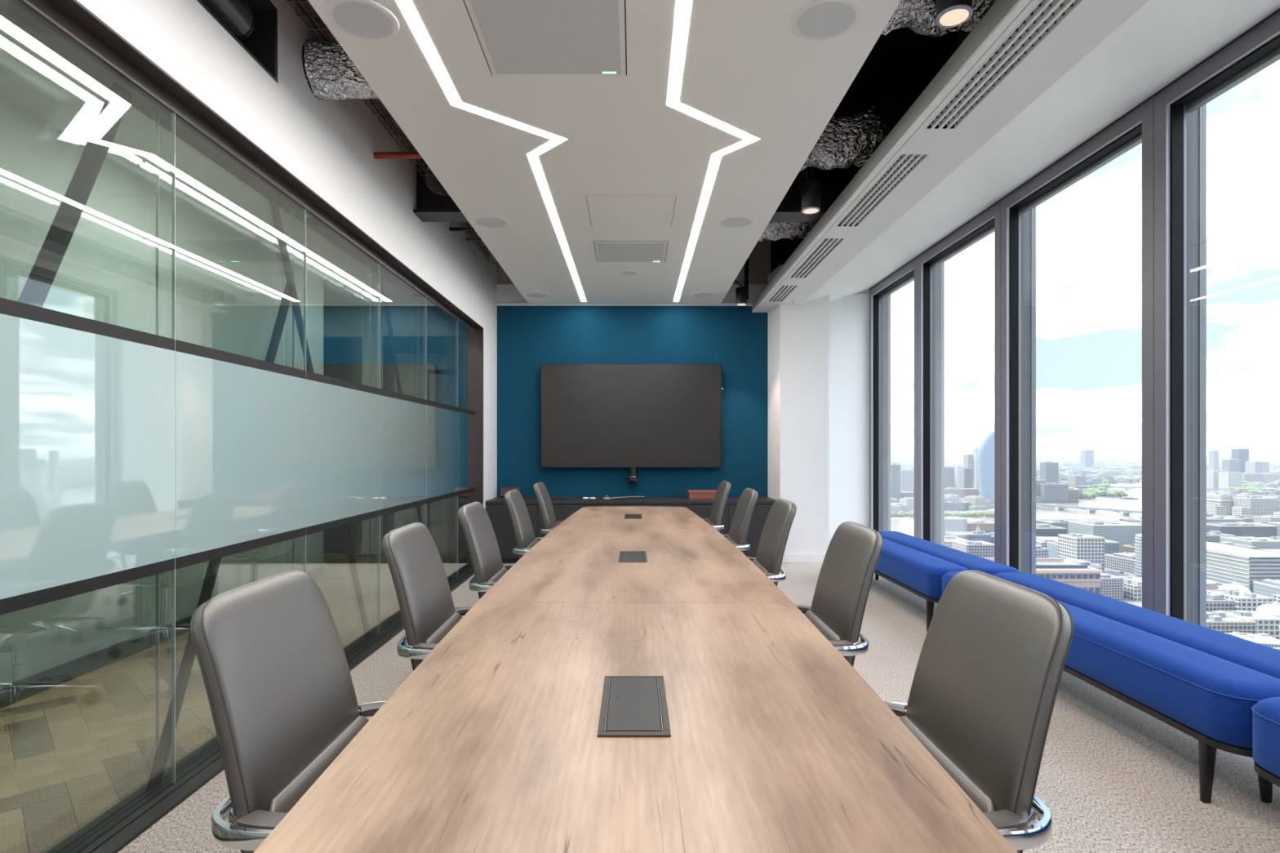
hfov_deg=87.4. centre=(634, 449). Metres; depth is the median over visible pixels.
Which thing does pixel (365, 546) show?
baseboard
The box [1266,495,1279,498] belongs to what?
block
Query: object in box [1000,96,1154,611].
window
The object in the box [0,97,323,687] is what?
wall
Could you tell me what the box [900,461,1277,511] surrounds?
buildings
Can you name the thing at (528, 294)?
grille
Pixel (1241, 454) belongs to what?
tower block
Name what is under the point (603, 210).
access panel
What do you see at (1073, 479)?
tower block
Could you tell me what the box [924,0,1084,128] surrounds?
ceiling vent
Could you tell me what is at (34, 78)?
light reflection
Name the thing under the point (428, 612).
chair
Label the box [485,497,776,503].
countertop
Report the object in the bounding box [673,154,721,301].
diffuser
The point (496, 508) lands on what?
credenza
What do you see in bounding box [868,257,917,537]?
window
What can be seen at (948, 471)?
tower block
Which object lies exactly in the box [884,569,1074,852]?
chair
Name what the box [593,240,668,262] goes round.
ceiling vent
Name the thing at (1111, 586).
block
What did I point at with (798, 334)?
column
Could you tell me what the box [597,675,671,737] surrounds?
box
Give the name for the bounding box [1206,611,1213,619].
plant
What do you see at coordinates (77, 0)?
trim
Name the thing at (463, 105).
diffuser
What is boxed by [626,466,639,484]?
camera
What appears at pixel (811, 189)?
spotlight
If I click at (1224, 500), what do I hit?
building
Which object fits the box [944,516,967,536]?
office block
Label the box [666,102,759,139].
diffuser
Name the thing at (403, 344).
door
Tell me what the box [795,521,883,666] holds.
chair
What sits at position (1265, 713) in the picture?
upholstered bench
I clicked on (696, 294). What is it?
grille
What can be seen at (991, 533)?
block
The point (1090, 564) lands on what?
block
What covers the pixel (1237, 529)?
office block
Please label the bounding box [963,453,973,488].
tower block
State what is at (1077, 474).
bridge
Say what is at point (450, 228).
conduit
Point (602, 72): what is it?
light
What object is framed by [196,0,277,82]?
ceiling opening
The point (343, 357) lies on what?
door
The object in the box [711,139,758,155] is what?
diffuser
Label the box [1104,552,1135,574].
block
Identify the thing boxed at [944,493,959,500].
block
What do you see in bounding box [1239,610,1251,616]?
plant
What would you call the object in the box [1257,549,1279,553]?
block
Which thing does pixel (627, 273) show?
ceiling sensor
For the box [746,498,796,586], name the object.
chair
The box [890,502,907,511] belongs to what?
block
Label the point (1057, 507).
bridge
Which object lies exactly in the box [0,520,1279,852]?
floor
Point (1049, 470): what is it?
tower block
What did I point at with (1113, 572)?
street
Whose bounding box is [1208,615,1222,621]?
plant
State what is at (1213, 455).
tower block
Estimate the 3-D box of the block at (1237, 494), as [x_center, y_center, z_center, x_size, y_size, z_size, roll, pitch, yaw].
[1754.681,142.869,1918.548,55.020,34.262,32.564,0,0,-10]
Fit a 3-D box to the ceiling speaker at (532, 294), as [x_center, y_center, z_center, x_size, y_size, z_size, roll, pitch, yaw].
[-1.070,-1.707,7.380,0.270,0.009,0.270,0,0,0]
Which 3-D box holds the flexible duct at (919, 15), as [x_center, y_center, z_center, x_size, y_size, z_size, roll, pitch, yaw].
[1.062,-2.026,2.900,1.193,0.404,0.430,0,0,0]
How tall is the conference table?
0.740 m
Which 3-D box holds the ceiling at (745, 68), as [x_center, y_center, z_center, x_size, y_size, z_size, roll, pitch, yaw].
[-0.113,-1.724,2.638,2.257,0.028,10.475,0,0,0]
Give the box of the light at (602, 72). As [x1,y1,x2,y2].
[602,71,616,73]
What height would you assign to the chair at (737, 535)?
0.990 m
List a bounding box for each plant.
[1039,524,1049,527]
[1055,519,1063,522]
[1061,562,1079,564]
[1088,520,1103,524]
[1105,521,1119,524]
[1206,594,1221,599]
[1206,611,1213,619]
[1208,533,1217,535]
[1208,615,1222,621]
[1209,530,1221,534]
[1209,592,1222,599]
[1211,516,1222,519]
[1212,611,1226,617]
[1220,523,1237,525]
[1220,542,1232,544]
[1222,588,1237,595]
[1231,591,1239,595]
[1233,610,1243,615]
[1236,523,1253,525]
[1239,537,1251,540]
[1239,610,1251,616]
[1244,592,1256,597]
[1253,537,1267,541]
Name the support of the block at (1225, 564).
on the ground
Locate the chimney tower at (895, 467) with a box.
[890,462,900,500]
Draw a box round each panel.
[462,0,626,75]
[499,487,520,497]
[585,195,675,226]
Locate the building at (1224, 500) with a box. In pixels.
[1206,493,1243,515]
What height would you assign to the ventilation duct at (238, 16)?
0.194 m
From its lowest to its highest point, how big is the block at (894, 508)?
24.261 m
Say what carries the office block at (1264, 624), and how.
on the ground
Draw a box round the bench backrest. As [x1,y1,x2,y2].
[993,572,1279,679]
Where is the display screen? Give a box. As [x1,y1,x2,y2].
[541,364,721,467]
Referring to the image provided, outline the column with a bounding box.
[767,264,829,553]
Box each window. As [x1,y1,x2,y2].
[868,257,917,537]
[917,200,1000,563]
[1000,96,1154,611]
[1154,10,1279,627]
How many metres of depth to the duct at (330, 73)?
3.30 m
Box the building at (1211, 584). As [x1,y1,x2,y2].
[1206,579,1217,590]
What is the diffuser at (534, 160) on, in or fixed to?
attached to the light strip at (407, 7)
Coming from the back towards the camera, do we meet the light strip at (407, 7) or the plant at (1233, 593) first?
the plant at (1233, 593)
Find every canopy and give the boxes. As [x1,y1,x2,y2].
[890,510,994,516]
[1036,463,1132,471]
[1078,488,1128,499]
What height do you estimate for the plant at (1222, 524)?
3.152 m
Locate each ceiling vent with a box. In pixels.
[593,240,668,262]
[768,285,797,301]
[790,238,845,277]
[836,154,929,226]
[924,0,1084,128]
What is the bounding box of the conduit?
[448,227,475,231]
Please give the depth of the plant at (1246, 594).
589.12 m
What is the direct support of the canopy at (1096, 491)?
on the ground
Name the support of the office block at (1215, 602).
on the ground
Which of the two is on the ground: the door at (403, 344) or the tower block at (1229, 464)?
the tower block at (1229, 464)
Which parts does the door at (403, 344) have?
frame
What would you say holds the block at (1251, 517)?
on the ground
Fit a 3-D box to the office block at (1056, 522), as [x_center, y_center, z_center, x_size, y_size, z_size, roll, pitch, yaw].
[778.427,142.549,1209.677,78.629,34.902,50.000,0,0,0]
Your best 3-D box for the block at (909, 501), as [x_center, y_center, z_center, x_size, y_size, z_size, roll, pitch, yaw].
[702.145,140.363,1693.892,44.653,39.274,37.899,0,0,-5]
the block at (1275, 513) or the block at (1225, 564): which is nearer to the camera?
the block at (1225, 564)
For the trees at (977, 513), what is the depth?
1585.43 m
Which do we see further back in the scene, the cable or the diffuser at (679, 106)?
the cable
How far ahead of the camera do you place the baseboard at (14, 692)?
3.74 m
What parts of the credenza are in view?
door, finger pull, door, finger pull, door, finger pull, door, finger pull, door, finger pull, door, finger pull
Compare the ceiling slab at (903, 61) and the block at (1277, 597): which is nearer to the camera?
the ceiling slab at (903, 61)
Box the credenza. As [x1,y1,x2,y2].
[485,497,776,563]
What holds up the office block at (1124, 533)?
on the ground
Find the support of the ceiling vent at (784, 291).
in the ceiling at (1162, 40)
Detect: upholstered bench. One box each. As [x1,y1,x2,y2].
[874,537,968,631]
[875,531,1019,580]
[941,571,1279,803]
[1251,697,1279,786]
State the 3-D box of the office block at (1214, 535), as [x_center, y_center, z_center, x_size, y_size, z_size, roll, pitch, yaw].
[891.904,143.561,1036.644,51.534,32.877,30.000,0,0,0]
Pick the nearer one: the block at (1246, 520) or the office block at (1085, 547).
the office block at (1085, 547)
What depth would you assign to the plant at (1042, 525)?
1086.20 m
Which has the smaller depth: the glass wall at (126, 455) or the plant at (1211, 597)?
the glass wall at (126, 455)
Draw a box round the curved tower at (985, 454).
[976,431,994,500]
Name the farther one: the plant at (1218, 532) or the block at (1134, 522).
the block at (1134, 522)
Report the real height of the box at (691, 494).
0.088 m
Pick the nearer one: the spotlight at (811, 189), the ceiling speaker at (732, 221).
the spotlight at (811, 189)
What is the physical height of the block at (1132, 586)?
20.712 m
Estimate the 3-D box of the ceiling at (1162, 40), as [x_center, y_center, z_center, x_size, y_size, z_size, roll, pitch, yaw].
[2.118,-1.796,2.750,1.444,0.353,10.700,0,0,0]
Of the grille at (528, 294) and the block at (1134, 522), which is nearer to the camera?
the grille at (528, 294)
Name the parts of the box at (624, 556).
lid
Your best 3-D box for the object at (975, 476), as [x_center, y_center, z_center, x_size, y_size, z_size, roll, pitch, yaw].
[1225.805,76.458,2392.000,21.062,167.085,24.000,0,0,0]
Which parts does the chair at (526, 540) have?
seat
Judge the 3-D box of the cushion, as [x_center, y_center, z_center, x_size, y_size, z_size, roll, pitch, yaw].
[2.130,0.895,5.515,0.290,0.210,2.170,0,0,0]
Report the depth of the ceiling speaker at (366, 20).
2.65 m
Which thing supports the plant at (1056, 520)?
on the office block at (1056, 522)
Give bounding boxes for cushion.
[875,537,968,599]
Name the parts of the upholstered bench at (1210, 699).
frame, leg, leg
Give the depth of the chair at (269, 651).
1.21 m
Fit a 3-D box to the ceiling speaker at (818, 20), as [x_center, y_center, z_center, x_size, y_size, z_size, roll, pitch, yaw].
[0.763,-1.707,2.660,0.270,0.009,0.270,0,0,0]
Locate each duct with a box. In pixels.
[200,0,256,40]
[302,39,378,99]
[758,208,817,241]
[799,104,886,172]
[880,0,996,36]
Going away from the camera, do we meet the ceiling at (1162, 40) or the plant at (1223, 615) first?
the ceiling at (1162, 40)
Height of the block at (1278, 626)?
38.716 m
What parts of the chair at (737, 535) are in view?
seat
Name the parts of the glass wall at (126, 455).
frame, pane, pane, pane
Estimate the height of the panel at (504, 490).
0.121 m
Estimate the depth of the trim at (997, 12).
3.37 m
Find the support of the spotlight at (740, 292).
hanging from the ceiling slab at (903, 61)
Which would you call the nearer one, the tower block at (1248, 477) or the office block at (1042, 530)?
the office block at (1042, 530)
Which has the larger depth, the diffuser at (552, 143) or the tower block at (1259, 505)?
the tower block at (1259, 505)
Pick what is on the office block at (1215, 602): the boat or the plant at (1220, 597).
the plant at (1220, 597)
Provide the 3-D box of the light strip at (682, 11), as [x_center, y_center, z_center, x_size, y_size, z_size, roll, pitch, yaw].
[0.428,-1.712,2.765,0.534,0.006,9.930,0,0,0]
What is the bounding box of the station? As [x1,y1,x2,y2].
[900,491,914,498]
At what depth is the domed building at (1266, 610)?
555.32 m
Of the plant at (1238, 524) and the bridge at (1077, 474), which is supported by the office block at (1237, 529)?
the plant at (1238, 524)
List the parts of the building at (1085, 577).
cornice, cornice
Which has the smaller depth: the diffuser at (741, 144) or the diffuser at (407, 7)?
the diffuser at (407, 7)
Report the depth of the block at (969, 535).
1028.89 m
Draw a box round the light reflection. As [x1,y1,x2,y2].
[0,15,425,306]
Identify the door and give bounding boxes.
[323,337,363,553]
[382,336,444,554]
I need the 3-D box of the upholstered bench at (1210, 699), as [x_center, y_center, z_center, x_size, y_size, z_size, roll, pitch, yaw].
[2.130,1.018,3.310,0.297,0.457,2.207,0,0,0]
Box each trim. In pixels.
[76,0,482,327]
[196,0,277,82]
[496,302,752,306]
[751,0,1017,311]
[760,3,1028,306]
[869,8,1279,288]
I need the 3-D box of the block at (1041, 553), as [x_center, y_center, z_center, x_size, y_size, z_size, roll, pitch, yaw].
[552.406,146.828,943.487,31.738,26.343,43.754,0,0,-13]
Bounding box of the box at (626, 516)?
[624,514,642,519]
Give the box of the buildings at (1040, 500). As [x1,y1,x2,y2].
[890,459,1279,510]
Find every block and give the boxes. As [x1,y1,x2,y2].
[890,497,897,502]
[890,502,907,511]
[890,504,900,512]
[899,497,914,511]
[900,469,913,492]
[944,466,954,488]
[944,487,978,497]
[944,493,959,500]
[944,496,957,502]
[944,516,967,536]
[944,536,967,548]
[945,530,991,542]
[946,500,966,511]
[951,540,994,558]
[952,465,964,488]
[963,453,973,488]
[964,466,972,488]
[964,495,985,506]
[967,520,994,533]
[987,532,994,543]
[1035,475,1060,482]
[1035,479,1045,497]
[1035,519,1084,533]
[1035,524,1066,537]
[1035,536,1057,547]
[1035,545,1048,558]
[1038,482,1068,503]
[1040,461,1058,483]
[1046,541,1057,558]
[1057,533,1104,573]
[1063,558,1101,569]
[1066,474,1085,485]
[1067,520,1142,552]
[1068,488,1078,502]
[1080,449,1093,467]
[1100,573,1123,600]
[1104,539,1119,554]
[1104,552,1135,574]
[1115,519,1139,521]
[1123,521,1142,524]
[1123,543,1135,552]
[1123,576,1142,602]
[1134,533,1279,593]
[1206,469,1227,488]
[1206,504,1225,515]
[1206,516,1244,522]
[1206,522,1276,537]
[1206,530,1235,542]
[1206,588,1274,611]
[1206,592,1234,612]
[1206,611,1256,634]
[1208,449,1218,470]
[1211,541,1256,549]
[1217,471,1242,490]
[1217,610,1279,639]
[1219,515,1250,522]
[1219,536,1279,550]
[1222,458,1239,472]
[1224,631,1279,648]
[1231,448,1248,473]
[1231,506,1250,515]
[1232,495,1279,515]
[1235,515,1253,523]
[1236,493,1260,496]
[1242,472,1279,482]
[1244,461,1269,473]
[1253,515,1279,523]
[1253,578,1279,597]
[1254,521,1279,524]
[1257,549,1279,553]
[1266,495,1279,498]
[1267,522,1279,536]
[1267,536,1279,540]
[1272,594,1279,604]
[1273,511,1279,515]
[1278,626,1279,639]
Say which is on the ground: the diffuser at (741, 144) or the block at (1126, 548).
the block at (1126, 548)
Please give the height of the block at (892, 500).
34.967 m
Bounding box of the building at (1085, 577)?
[985,558,1103,594]
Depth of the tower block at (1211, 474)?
2708.13 m
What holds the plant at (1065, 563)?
on the building at (1085, 577)
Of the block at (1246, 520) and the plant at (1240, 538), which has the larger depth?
the block at (1246, 520)
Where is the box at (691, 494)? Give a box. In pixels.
[687,489,716,498]
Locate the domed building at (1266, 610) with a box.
[1255,600,1279,617]
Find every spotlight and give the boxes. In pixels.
[735,271,746,306]
[801,168,820,213]
[935,0,973,27]
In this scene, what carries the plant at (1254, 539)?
on the office block at (1260, 543)
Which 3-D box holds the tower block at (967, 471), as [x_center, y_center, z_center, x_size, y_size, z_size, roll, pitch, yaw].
[1044.075,107.434,2110.000,24.044,105.133,40.000,0,0,0]
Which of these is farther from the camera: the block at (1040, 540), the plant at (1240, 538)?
the block at (1040, 540)
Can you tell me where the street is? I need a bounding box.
[1106,568,1141,607]
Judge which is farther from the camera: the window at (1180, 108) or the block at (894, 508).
the block at (894, 508)
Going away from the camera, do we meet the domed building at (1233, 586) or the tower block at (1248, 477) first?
the domed building at (1233, 586)
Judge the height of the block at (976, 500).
36.332 m
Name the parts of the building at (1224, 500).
cornice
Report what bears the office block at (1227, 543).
on the ground
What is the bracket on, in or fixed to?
attached to the wall at (330, 145)
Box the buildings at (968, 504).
[902,462,1276,510]
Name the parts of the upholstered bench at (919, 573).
frame, leg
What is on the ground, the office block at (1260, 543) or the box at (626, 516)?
the office block at (1260, 543)
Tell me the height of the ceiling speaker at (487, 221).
0.009 m
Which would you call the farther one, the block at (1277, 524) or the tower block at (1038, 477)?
the tower block at (1038, 477)
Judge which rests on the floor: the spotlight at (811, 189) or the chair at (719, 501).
the chair at (719, 501)
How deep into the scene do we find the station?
1830.17 m
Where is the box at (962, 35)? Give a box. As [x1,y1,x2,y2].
[957,29,1022,111]
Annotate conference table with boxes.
[253,506,1017,852]
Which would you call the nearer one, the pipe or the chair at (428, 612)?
the chair at (428, 612)
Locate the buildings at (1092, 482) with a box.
[890,459,1279,509]
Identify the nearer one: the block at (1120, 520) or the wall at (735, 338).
the wall at (735, 338)
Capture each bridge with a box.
[1035,502,1142,515]
[1077,474,1135,479]
[1107,486,1226,492]
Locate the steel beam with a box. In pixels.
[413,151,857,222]
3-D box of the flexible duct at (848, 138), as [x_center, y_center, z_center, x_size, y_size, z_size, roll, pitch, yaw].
[1.060,-2.034,4.378,1.068,0.415,0.440,0,0,0]
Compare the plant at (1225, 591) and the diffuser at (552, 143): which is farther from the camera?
the plant at (1225, 591)
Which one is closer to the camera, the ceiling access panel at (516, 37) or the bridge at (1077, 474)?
the ceiling access panel at (516, 37)
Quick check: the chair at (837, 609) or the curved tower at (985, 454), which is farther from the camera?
the curved tower at (985, 454)
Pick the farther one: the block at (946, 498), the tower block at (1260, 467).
the tower block at (1260, 467)
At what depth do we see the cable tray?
4.10 m
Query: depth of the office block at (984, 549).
837.10 m
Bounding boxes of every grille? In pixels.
[526,292,546,297]
[693,292,713,297]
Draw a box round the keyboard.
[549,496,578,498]
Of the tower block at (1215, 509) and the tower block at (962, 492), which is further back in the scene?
the tower block at (962, 492)
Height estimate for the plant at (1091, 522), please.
4.654 m
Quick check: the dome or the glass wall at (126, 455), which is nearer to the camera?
the glass wall at (126, 455)
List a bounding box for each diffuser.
[395,0,462,104]
[451,102,567,139]
[527,139,565,155]
[527,154,586,301]
[666,0,692,104]
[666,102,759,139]
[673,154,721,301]
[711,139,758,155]
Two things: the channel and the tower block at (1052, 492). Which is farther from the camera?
the tower block at (1052, 492)
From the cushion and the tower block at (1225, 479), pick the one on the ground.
the tower block at (1225, 479)
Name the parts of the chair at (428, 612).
armrest, seat, armrest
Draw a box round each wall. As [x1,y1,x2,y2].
[0,0,483,852]
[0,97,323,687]
[77,0,497,509]
[323,306,442,542]
[394,353,444,519]
[497,237,804,497]
[829,289,868,542]
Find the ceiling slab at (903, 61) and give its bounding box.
[809,26,957,187]
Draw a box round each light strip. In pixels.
[395,0,586,301]
[666,0,759,301]
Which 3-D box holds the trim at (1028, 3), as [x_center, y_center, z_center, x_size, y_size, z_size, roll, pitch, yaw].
[1.433,-1.638,2.655,0.007,0.024,10.510,0,0,0]
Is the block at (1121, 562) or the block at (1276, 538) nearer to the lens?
the block at (1121, 562)
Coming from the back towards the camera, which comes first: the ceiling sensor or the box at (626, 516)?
the ceiling sensor
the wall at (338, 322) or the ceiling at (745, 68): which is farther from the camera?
the wall at (338, 322)
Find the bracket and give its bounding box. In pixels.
[466,237,482,241]
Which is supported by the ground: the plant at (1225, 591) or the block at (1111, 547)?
the block at (1111, 547)
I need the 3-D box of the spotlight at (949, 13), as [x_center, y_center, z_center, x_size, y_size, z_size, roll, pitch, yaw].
[1.190,-2.047,2.490,0.124,0.882,0.124,0,0,0]
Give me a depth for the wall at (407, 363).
11.80 m
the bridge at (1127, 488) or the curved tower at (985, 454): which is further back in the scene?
the bridge at (1127, 488)
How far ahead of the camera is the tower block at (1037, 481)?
2019.89 m
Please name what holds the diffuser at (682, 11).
attached to the light strip at (682, 11)
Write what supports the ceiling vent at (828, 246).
in the ceiling at (1162, 40)
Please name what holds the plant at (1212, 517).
on the office block at (1209, 519)
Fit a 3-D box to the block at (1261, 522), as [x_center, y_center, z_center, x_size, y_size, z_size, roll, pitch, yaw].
[1216.760,148.784,1262.518,43.000,22.433,53.781,0,0,-6]
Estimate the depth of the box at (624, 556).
3.13 m
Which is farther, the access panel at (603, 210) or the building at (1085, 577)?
the building at (1085, 577)
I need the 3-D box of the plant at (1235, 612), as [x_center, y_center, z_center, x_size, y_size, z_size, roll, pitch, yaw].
[505.972,136.524,559.467,4.188,2.952,6.600,0,0,0]
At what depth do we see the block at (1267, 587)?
670.17 m
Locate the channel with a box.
[744,257,748,301]
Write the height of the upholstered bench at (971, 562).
0.457 m
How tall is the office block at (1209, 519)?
33.750 m
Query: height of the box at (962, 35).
0.603 m
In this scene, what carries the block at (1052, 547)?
on the ground
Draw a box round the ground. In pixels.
[890,453,1279,607]
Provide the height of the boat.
6.000 m
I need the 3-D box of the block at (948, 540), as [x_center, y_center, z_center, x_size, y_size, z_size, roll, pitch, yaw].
[438.381,140.937,947.230,51.758,38.126,51.589,0,0,1]
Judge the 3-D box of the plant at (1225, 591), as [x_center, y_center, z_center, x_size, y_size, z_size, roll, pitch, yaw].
[536.911,127.972,603.189,6.400,4.057,7.480,0,0,0]
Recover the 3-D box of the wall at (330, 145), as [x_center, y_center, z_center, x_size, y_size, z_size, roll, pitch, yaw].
[-1.710,-0.628,2.730,0.180,3.750,10.660,0,0,0]
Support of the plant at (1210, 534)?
on the office block at (1214, 535)
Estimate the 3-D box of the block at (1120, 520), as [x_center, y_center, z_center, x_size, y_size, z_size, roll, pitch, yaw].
[931.475,145.805,1259.118,27.559,28.390,46.570,0,0,9]
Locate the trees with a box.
[890,456,1279,493]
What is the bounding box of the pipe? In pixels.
[373,151,811,158]
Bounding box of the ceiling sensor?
[619,270,639,275]
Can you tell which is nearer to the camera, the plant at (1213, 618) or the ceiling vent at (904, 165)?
the ceiling vent at (904, 165)
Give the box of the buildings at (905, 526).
[890,483,1223,536]
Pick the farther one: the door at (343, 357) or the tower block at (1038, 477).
the tower block at (1038, 477)
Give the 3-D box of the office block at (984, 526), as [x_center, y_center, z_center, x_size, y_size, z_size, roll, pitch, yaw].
[590.688,140.929,1156.040,48.384,38.141,34.000,0,0,0]
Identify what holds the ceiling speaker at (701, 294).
attached to the ceiling at (745, 68)
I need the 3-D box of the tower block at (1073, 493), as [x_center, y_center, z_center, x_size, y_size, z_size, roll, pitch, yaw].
[1318.951,138.361,2030.000,30.239,43.279,40.000,0,0,0]
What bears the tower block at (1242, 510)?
on the ground
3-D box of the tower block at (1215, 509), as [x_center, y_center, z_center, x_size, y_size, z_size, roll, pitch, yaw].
[1270.354,140.437,1465.000,20.531,39.126,30.000,0,0,0]
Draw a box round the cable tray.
[285,0,496,263]
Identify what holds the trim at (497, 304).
attached to the wall at (735, 338)
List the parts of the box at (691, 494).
lid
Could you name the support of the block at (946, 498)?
on the ground
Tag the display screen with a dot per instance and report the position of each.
(593, 415)
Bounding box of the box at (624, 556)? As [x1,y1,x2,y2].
[617,551,647,562]
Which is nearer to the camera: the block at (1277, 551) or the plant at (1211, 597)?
the plant at (1211, 597)
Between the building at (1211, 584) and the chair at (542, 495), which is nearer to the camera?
the chair at (542, 495)
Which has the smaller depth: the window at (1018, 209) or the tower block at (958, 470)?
the window at (1018, 209)
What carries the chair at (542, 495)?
on the floor
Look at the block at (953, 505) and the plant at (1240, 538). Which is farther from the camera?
the block at (953, 505)
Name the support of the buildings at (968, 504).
on the ground
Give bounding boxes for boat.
[1121,497,1138,499]
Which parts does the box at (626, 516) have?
lid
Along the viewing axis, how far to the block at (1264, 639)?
457.01 m
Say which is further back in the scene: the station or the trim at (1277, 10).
the station
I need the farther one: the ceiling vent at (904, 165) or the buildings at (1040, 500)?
the buildings at (1040, 500)
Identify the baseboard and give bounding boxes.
[0,565,324,709]
[323,542,382,575]
[782,553,826,562]
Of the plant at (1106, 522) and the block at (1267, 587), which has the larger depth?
the plant at (1106, 522)
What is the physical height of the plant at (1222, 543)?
4.795 m
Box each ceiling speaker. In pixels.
[325,0,399,40]
[472,215,509,227]
[524,291,549,297]
[691,291,715,297]
[718,215,754,227]
[791,0,862,40]
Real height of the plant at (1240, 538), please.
2.900 m
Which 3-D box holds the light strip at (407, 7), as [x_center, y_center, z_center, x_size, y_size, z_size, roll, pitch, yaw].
[-0.637,-1.712,2.765,0.541,0.006,9.930,0,0,0]
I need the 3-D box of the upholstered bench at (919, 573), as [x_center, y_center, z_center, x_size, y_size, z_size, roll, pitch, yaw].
[2.130,1.018,5.515,0.297,0.457,2.177,0,0,0]
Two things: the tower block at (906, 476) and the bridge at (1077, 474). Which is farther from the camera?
the bridge at (1077, 474)
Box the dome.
[602,493,610,498]
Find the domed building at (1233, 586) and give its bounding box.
[1217,581,1251,592]
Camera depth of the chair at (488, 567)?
3.07 m
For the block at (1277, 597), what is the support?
on the ground
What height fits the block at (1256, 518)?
31.153 m
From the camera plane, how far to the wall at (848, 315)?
8.10 m
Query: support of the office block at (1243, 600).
on the ground
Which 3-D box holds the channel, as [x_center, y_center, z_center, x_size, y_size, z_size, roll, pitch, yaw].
[1.317,-2.103,7.855,0.035,0.700,0.110,0,0,0]
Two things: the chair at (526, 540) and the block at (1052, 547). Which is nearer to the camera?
the chair at (526, 540)
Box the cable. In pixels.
[610,496,644,498]
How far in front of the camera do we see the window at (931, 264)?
6.61 m
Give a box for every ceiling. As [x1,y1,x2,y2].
[307,0,901,304]
[752,0,1279,312]
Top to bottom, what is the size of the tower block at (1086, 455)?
156.698 m
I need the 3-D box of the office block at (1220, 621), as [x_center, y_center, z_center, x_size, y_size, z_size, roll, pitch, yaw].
[466.020,145.775,539.505,42.703,28.449,30.000,0,0,0]
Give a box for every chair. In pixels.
[190,569,386,852]
[382,522,472,671]
[457,502,514,599]
[504,488,543,558]
[533,481,562,534]
[702,480,730,531]
[722,488,758,552]
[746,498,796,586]
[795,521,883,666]
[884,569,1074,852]
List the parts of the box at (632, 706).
lid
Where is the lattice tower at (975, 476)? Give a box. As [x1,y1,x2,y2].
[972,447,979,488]
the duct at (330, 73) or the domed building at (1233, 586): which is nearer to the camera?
the duct at (330, 73)

